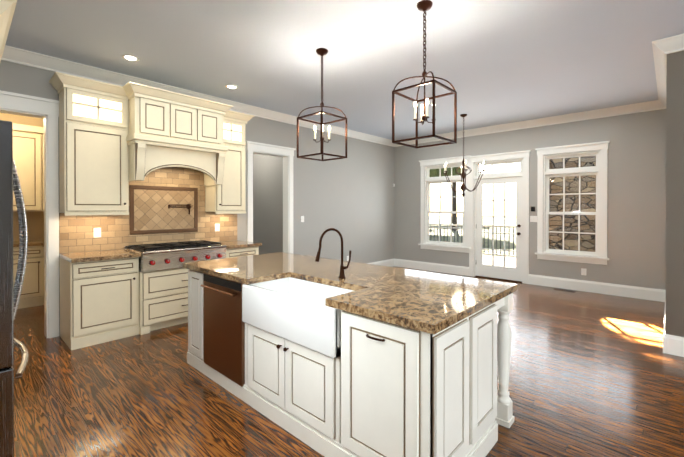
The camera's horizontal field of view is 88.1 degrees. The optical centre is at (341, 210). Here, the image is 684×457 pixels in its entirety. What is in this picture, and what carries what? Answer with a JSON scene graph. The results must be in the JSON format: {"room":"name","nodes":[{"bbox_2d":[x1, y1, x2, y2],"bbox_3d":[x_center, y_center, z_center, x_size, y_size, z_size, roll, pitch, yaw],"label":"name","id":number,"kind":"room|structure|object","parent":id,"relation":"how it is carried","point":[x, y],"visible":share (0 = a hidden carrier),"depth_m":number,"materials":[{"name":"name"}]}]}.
{"room":"kitchen","nodes":[
{"label":"kitchen","id":0,"kind":"room"},
{"bbox_2d":[0,113,43,240],"bbox_3d":[-5.320,-0.133,5.159,0.150,3.046,2.850,0,0,43],"label":"wall","id":1,"kind":"structure","parent":0,"point":[35,225],"depth_m":5.53,"materials":[{"name":"beige paint"}]},
{"bbox_2d":[13,123,43,210],"bbox_3d":[-4.873,-0.615,5.267,0.350,1.270,0.721,0,0,43],"label":"upper cabinet","id":2,"kind":"object","parent":1,"relation":"attached to","point":[28,149],"depth_m":5.26,"materials":[{"name":"wood"}]},
{"bbox_2d":[0,60,393,335],"bbox_3d":[-1.614,-0.135,5.681,0.150,3.046,8.660,0,0,43],"label":"wall","id":3,"kind":"structure","parent":0,"point":[350,197],"depth_m":7.05,"materials":[{"name":"grey paint"}]},
{"bbox_2d":[0,90,58,337],"bbox_3d":[-3.555,0.098,3.561,0.195,2.600,1.150,0,0,43],"label":"door frame","id":4,"kind":"structure","parent":3,"relation":"attached to","point":[46,110],"depth_m":3.86,"materials":[{"name":"white wood"}]},
{"bbox_2d":[57,80,128,215],"bbox_3d":[-2.812,-0.649,4.028,0.319,1.350,0.599,0,0,43],"label":"upper cabinet","id":5,"kind":"object","parent":3,"relation":"attached to","point":[114,140],"depth_m":3.89,"materials":[{"name":"wood"}]},
{"bbox_2d":[59,167,236,252],"bbox_3d":[-2.383,-0.076,4.724,0.022,1.103,2.199,0,0,43],"label":"backsplash","id":6,"kind":"structure","parent":3,"relation":"attached to","point":[151,218],"depth_m":4.66,"materials":[{"name":"tile"}]},
{"bbox_2d":[94,228,100,237],"bbox_3d":[-2.889,0.265,4.179,0.008,0.115,0.075,0,0,43],"label":"outlet","id":7,"kind":"object","parent":6,"relation":"attached to","point":[97,232],"visible":1,"depth_m":4.18,"materials":[{"name":"white plastic"}]},
{"bbox_2d":[168,204,190,213],"bbox_3d":[-2.187,-0.013,4.808,0.170,0.140,0.344,0,0,43],"label":"pot filler","id":8,"kind":"object","parent":6,"relation":"attached to","point":[187,206],"visible":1,"depth_m":4.77,"materials":[{"name":"brown metal"}]},
{"bbox_2d":[215,224,219,230],"bbox_3d":[-1.861,0.260,5.285,0.008,0.115,0.075,0,0,43],"label":"outlet","id":9,"kind":"object","parent":6,"relation":"attached to","point":[217,227],"visible":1,"depth_m":5.28,"materials":[{"name":"white plastic"}]},
{"bbox_2d":[129,92,176,147],"bbox_3d":[-2.376,-1.091,4.327,0.547,0.470,0.436,0,0,43],"label":"upper cabinet","id":10,"kind":"object","parent":3,"relation":"attached to","point":[152,119],"depth_m":4.11,"materials":[{"name":"wood"}]},
{"bbox_2d":[161,100,204,147],"bbox_3d":[-2.156,-1.092,4.564,0.547,0.470,0.458,0,0,43],"label":"upper cabinet","id":11,"kind":"object","parent":3,"relation":"attached to","point":[190,117],"depth_m":4.42,"materials":[{"name":"wood"}]},
{"bbox_2d":[1,45,396,145],"bbox_3d":[-1.317,-1.596,5.807,0.105,0.125,7.760,0,0,43],"label":"crown molding","id":12,"kind":"structure","parent":3,"relation":"attached to","point":[11,54],"depth_m":4.39,"materials":[{"name":"white wood"}]},
{"bbox_2d":[185,108,228,151],"bbox_3d":[-1.913,-1.093,4.826,0.547,0.470,0.505,0,0,43],"label":"upper cabinet","id":13,"kind":"object","parent":3,"relation":"attached to","point":[216,119],"depth_m":4.68,"materials":[{"name":"wood"}]},
{"bbox_2d":[205,116,248,211],"bbox_3d":[-1.709,-0.655,5.215,0.319,1.350,0.480,0,0,43],"label":"upper cabinet","id":14,"kind":"object","parent":3,"relation":"attached to","point":[225,172],"depth_m":5.10,"materials":[{"name":"wood"}]},
{"bbox_2d":[246,141,295,253],"bbox_3d":[-1.240,0.141,6.052,0.195,2.490,0.990,0,0,43],"label":"door frame","id":15,"kind":"structure","parent":3,"relation":"attached to","point":[287,153],"depth_m":6.27,"materials":[{"name":"white wood"}]},
{"bbox_2d":[366,258,394,266],"bbox_3d":[0.206,1.286,7.526,0.017,0.185,3.190,0,0,43],"label":"baseboard","id":16,"kind":"structure","parent":3,"relation":"attached to","point":[391,262],"depth_m":8.43,"materials":[{"name":"white wood"}]},
{"bbox_2d":[253,154,282,253],"bbox_3d":[-1.686,-0.144,7.448,2.360,3.046,0.150,0,0,43],"label":"wall","id":17,"kind":"structure","parent":0,"point":[267,202],"depth_m":7.15,"materials":[{"name":"grey paint"}]},
{"bbox_2d":[5,0,683,140],"bbox_3d":[0.778,-1.697,3.451,11.400,0.100,8.660,0,0,43],"label":"ceiling","id":18,"kind":"structure","parent":0,"point":[495,62],"depth_m":3.65,"materials":[{"name":"white paint"}]},
{"bbox_2d":[121,54,139,61],"bbox_3d":[-2.285,-1.645,3.827,0.170,0.008,0.170,0,0,43],"label":"recessed light","id":19,"kind":"object","parent":18,"relation":"in","point":[128,57],"visible":1,"depth_m":3.82,"materials":[{"name":"beige"}]},
{"bbox_2d":[225,85,237,88],"bbox_3d":[-1.477,-1.649,4.741,0.170,0.008,0.170,0,0,43],"label":"recessed light","id":20,"kind":"object","parent":18,"relation":"in","point":[231,86],"visible":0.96,"depth_m":4.72,"materials":[{"name":"beige"}]},
{"bbox_2d":[297,48,346,160],"bbox_3d":[-0.206,-1.093,3.659,0.370,1.108,0.370,0,0,43],"label":"pendant lantern","id":21,"kind":"object","parent":18,"relation":"hanging from","point":[322,52],"visible":1,"depth_m":3.65,"materials":[{"name":"brown metal"}]},
{"bbox_2d":[392,0,456,148],"bbox_3d":[0.660,-1.089,2.827,0.370,1.108,0.370,0,0,43],"label":"pendant lantern","id":22,"kind":"object","parent":18,"relation":"hanging from","point":[424,6],"visible":1,"depth_m":2.82,"materials":[{"name":"brown metal"}]},
{"bbox_2d":[443,114,485,196],"bbox_3d":[2.115,-0.947,6.158,0.772,1.425,0.682,0,0,43],"label":"dining chandelier","id":23,"kind":"object","parent":18,"relation":"hanging from","point":[463,187],"visible":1,"depth_m":6.13,"materials":[{"name":"brown metal"}]},
{"bbox_2d":[13,266,683,456],"bbox_3d":[0.778,1.449,3.467,11.400,0.100,8.660,0,0,43],"label":"floor","id":24,"kind":"structure","parent":0,"point":[591,374],"depth_m":2.69,"materials":[{"name":"brown wood"}]},
{"bbox_2d":[0,0,16,62],"bbox_3d":[-1.954,-0.114,1.500,1.150,3.044,0.765,0,0,43],"label":"tall cabinet","id":25,"kind":"object","parent":24,"relation":"on","point":[7,8],"visible":1,"depth_m":1.47,"materials":[{"name":"wood"}]},
{"bbox_2d":[0,120,28,456],"bbox_3d":[-1.920,0.518,1.540,0.910,1.780,0.825,0,0,43],"label":"refrigerator","id":26,"kind":"object","parent":24,"relation":"on","point":[10,295],"visible":1,"depth_m":1.46,"materials":[{"name":"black metal"}]},
{"bbox_2d":[13,247,36,308],"bbox_3d":[-4.774,0.953,5.183,0.620,0.875,0.711,0,0,43],"label":"base cabinet","id":27,"kind":"object","parent":24,"relation":"on","point":[28,298],"depth_m":5.06,"materials":[{"name":"wood"}]},
{"bbox_2d":[13,240,43,246],"bbox_3d":[-4.969,0.496,4.956,0.640,0.040,2.366,0,0,43],"label":"countertop","id":28,"kind":"structure","parent":27,"relation":"on","point":[31,243],"depth_m":5.13,"materials":[{"name":"brown stone"}]},
{"bbox_2d":[37,243,43,305],"bbox_3d":[-4.032,0.952,5.253,0.412,0.875,0.662,0,0,43],"label":"base cabinet","id":29,"kind":"object","parent":24,"relation":"on","point":[40,250],"depth_m":5.15,"materials":[{"name":"wood"}]},
{"bbox_2d":[59,240,261,349],"bbox_3d":[-2.122,0.913,4.499,0.698,0.962,2.221,0,0,43],"label":"base cabinet","id":30,"kind":"object","parent":24,"relation":"on","point":[116,294],"visible":0.83,"depth_m":3.91,"materials":[{"name":"wood"}]},
{"bbox_2d":[186,268,513,456],"bbox_3d":[-0.161,0.964,2.779,2.498,0.875,1.150,0,0,43],"label":"kitchen island","id":31,"kind":"object","parent":24,"relation":"on","point":[326,357],"depth_m":1.97,"materials":[{"name":"wood"}]},
{"bbox_2d":[183,252,516,335],"bbox_3d":[-0.150,0.507,2.789,2.530,0.040,1.125,0,0,43],"label":"island countertop","id":32,"kind":"structure","parent":31,"relation":"on","point":[434,302],"depth_m":2.30,"materials":[{"name":"brown stone"}]},
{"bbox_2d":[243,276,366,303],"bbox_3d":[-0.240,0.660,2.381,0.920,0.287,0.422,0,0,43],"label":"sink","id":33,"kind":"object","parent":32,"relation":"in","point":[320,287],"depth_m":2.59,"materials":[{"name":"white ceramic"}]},
{"bbox_2d":[315,228,350,279],"bbox_3d":[-0.059,0.307,2.462,0.102,0.363,0.273,0,0,43],"label":"faucet","id":34,"kind":"object","parent":32,"relation":"on","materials":[{"name":"brown metal"}]},
{"bbox_2d":[554,288,574,291],"bbox_3d":[3.850,1.382,6.120,0.310,0.007,0.110,0,0,43],"label":"floor vent","id":35,"kind":"object","parent":24,"relation":"in","point":[564,290],"visible":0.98,"depth_m":6.09,"materials":[{"name":"black metal"}]},
{"bbox_2d":[394,109,665,289],"bbox_3d":[3.147,-0.142,7.066,4.940,3.046,0.150,0,0,43],"label":"wall","id":36,"kind":"structure","parent":0,"point":[636,213],"depth_m":5.82,"materials":[{"name":"grey paint"}]},
{"bbox_2d":[395,259,468,275],"bbox_3d":[1.988,1.284,8.037,1.850,0.185,0.017,0,0,43],"label":"baseboard","id":37,"kind":"structure","parent":36,"relation":"attached to","point":[444,268],"depth_m":7.96,"materials":[{"name":"white wood"}]},
{"bbox_2d":[425,163,464,246],"bbox_3d":[2.297,-0.118,7.849,0.966,1.786,0.130,0,0,43],"label":"window","id":38,"kind":"structure","parent":36,"relation":"in","point":[440,179],"depth_m":7.90,"materials":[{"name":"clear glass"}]},
{"bbox_2d":[418,150,530,283],"bbox_3d":[2.662,0.120,7.406,2.350,2.518,0.115,0,0,43],"label":"door frame","id":39,"kind":"structure","parent":36,"relation":"attached to","point":[469,196],"depth_m":7.36,"materials":[{"name":"white wood"}]},
{"bbox_2d":[474,158,523,282],"bbox_3d":[3.119,0.196,7.053,0.956,2.366,0.180,0,0,43],"label":"door","id":40,"kind":"structure","parent":36,"relation":"in","point":[481,269],"depth_m":7.06,"materials":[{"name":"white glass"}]},
{"bbox_2d":[397,100,656,145],"bbox_3d":[3.108,-1.602,6.922,4.810,0.125,0.105,0,0,43],"label":"crown molding","id":41,"kind":"structure","parent":36,"relation":"attached to","point":[651,105],"depth_m":6.31,"materials":[{"name":"white wood"}]},
{"bbox_2d":[530,216,536,221],"bbox_3d":[3.561,0.163,6.574,0.120,0.115,0.009,0,0,43],"label":"light switch","id":42,"kind":"object","parent":36,"relation":"attached to","point":[533,218],"visible":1,"depth_m":6.57,"materials":[{"name":"white plastic"}]},
{"bbox_2d":[543,150,600,256],"bbox_3d":[4.039,-0.110,6.231,0.851,1.786,0.130,0,0,43],"label":"window","id":43,"kind":"structure","parent":36,"relation":"in","point":[564,172],"depth_m":6.21,"materials":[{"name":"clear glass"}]},
{"bbox_2d":[535,141,609,264],"bbox_3d":[3.987,-0.117,6.174,1.095,2.033,0.115,0,0,43],"label":"window frame","id":44,"kind":"structure","parent":36,"relation":"attached to","point":[603,146],"depth_m":6.08,"materials":[{"name":"white wood"}]},
{"bbox_2d":[581,268,585,274],"bbox_3d":[4.133,1.056,6.048,0.075,0.115,0.008,0,0,43],"label":"outlet","id":45,"kind":"object","parent":36,"relation":"attached to","point":[583,271],"visible":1,"depth_m":6.05,"materials":[{"name":"white plastic"}]},
{"bbox_2d":[529,274,664,301],"bbox_3d":[4.185,1.294,5.995,1.870,0.185,0.017,0,0,43],"label":"baseboard","id":46,"kind":"structure","parent":36,"relation":"attached to","point":[645,293],"depth_m":5.88,"materials":[{"name":"white wood"}]},
{"bbox_2d":[663,290,665,332],"bbox_3d":[4.035,1.302,4.412,0.017,0.185,2.540,0,0,43],"label":"baseboard","id":47,"kind":"structure","parent":36,"relation":"attached to","point":[665,290],"depth_m":4.05,"materials":[{"name":"white wood"}]},
{"bbox_2d":[665,51,683,336],"bbox_3d":[5.535,-0.122,3.107,3.950,3.046,2.700,0,0,43],"label":"wall","id":48,"kind":"structure","parent":0,"point":[674,311],"depth_m":3.42,"materials":[{"name":"grey paint"}]},
{"bbox_2d":[654,58,666,109],"bbox_3d":[3.965,-1.589,4.388,0.105,0.125,2.430,0,0,43],"label":"crown molding","id":49,"kind":"structure","parent":48,"relation":"attached to","point":[660,64],"depth_m":4.31,"materials":[{"name":"white wood"}]},
{"bbox_2d":[652,34,683,57],"bbox_3d":[4.443,-1.579,2.201,3.785,0.125,0.105,0,0,43],"label":"crown molding","id":50,"kind":"structure","parent":48,"relation":"attached to","point":[663,48],"depth_m":3.41,"materials":[{"name":"white wood"}]},
{"bbox_2d":[663,333,683,356],"bbox_3d":[4.539,1.313,2.186,3.787,0.185,0.017,0,0,43],"label":"baseboard","id":51,"kind":"structure","parent":48,"relation":"attached to","point":[673,345],"depth_m":3.42,"materials":[{"name":"white wood"}]},
{"label":"outside","id":52,"kind":"structure","parent":0,"visible":0},
{"bbox_2d":[429,216,515,259],"bbox_3d":[20.963,1.676,33.349,75.000,0.150,62.580,0,0,43],"label":"ground","id":53,"kind":"structure","parent":52,"point":[460,219],"depth_m":24.89,"materials":[{"name":"white"}]},
{"bbox_2d":[430,167,462,230],"bbox_3d":[15.316,-4.706,36.879,44.681,12.679,26.608,0,0,43],"label":"trees","id":54,"kind":"object","parent":53,"relation":"on","point":[434,172],"depth_m":27.64,"materials":[{"name":"green plant"}]},
{"bbox_2d":[483,257,515,267],"bbox_3d":[3.944,-0.033,8.851,6.000,3.490,3.530,0,0,43],"label":"deck","id":55,"kind":"object","parent":53,"relation":"on","point":[500,262],"depth_m":9.49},
{"bbox_2d":[429,223,515,256],"bbox_3d":[3.975,0.914,10.513,3.150,0.960,0.060,0,0,43],"label":"deck railing","id":56,"kind":"object","parent":55,"relation":"on","point":[484,226],"depth_m":10.25,"materials":[{"name":"black metal"}]},
{"bbox_2d":[549,156,595,251],"bbox_3d":[5.741,-0.545,8.189,2.170,4.560,0.950,0,0,43],"label":"stone wall","id":57,"kind":"structure","parent":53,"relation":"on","point":[571,187],"depth_m":8.11,"materials":[{"name":"stone"}]}
]}

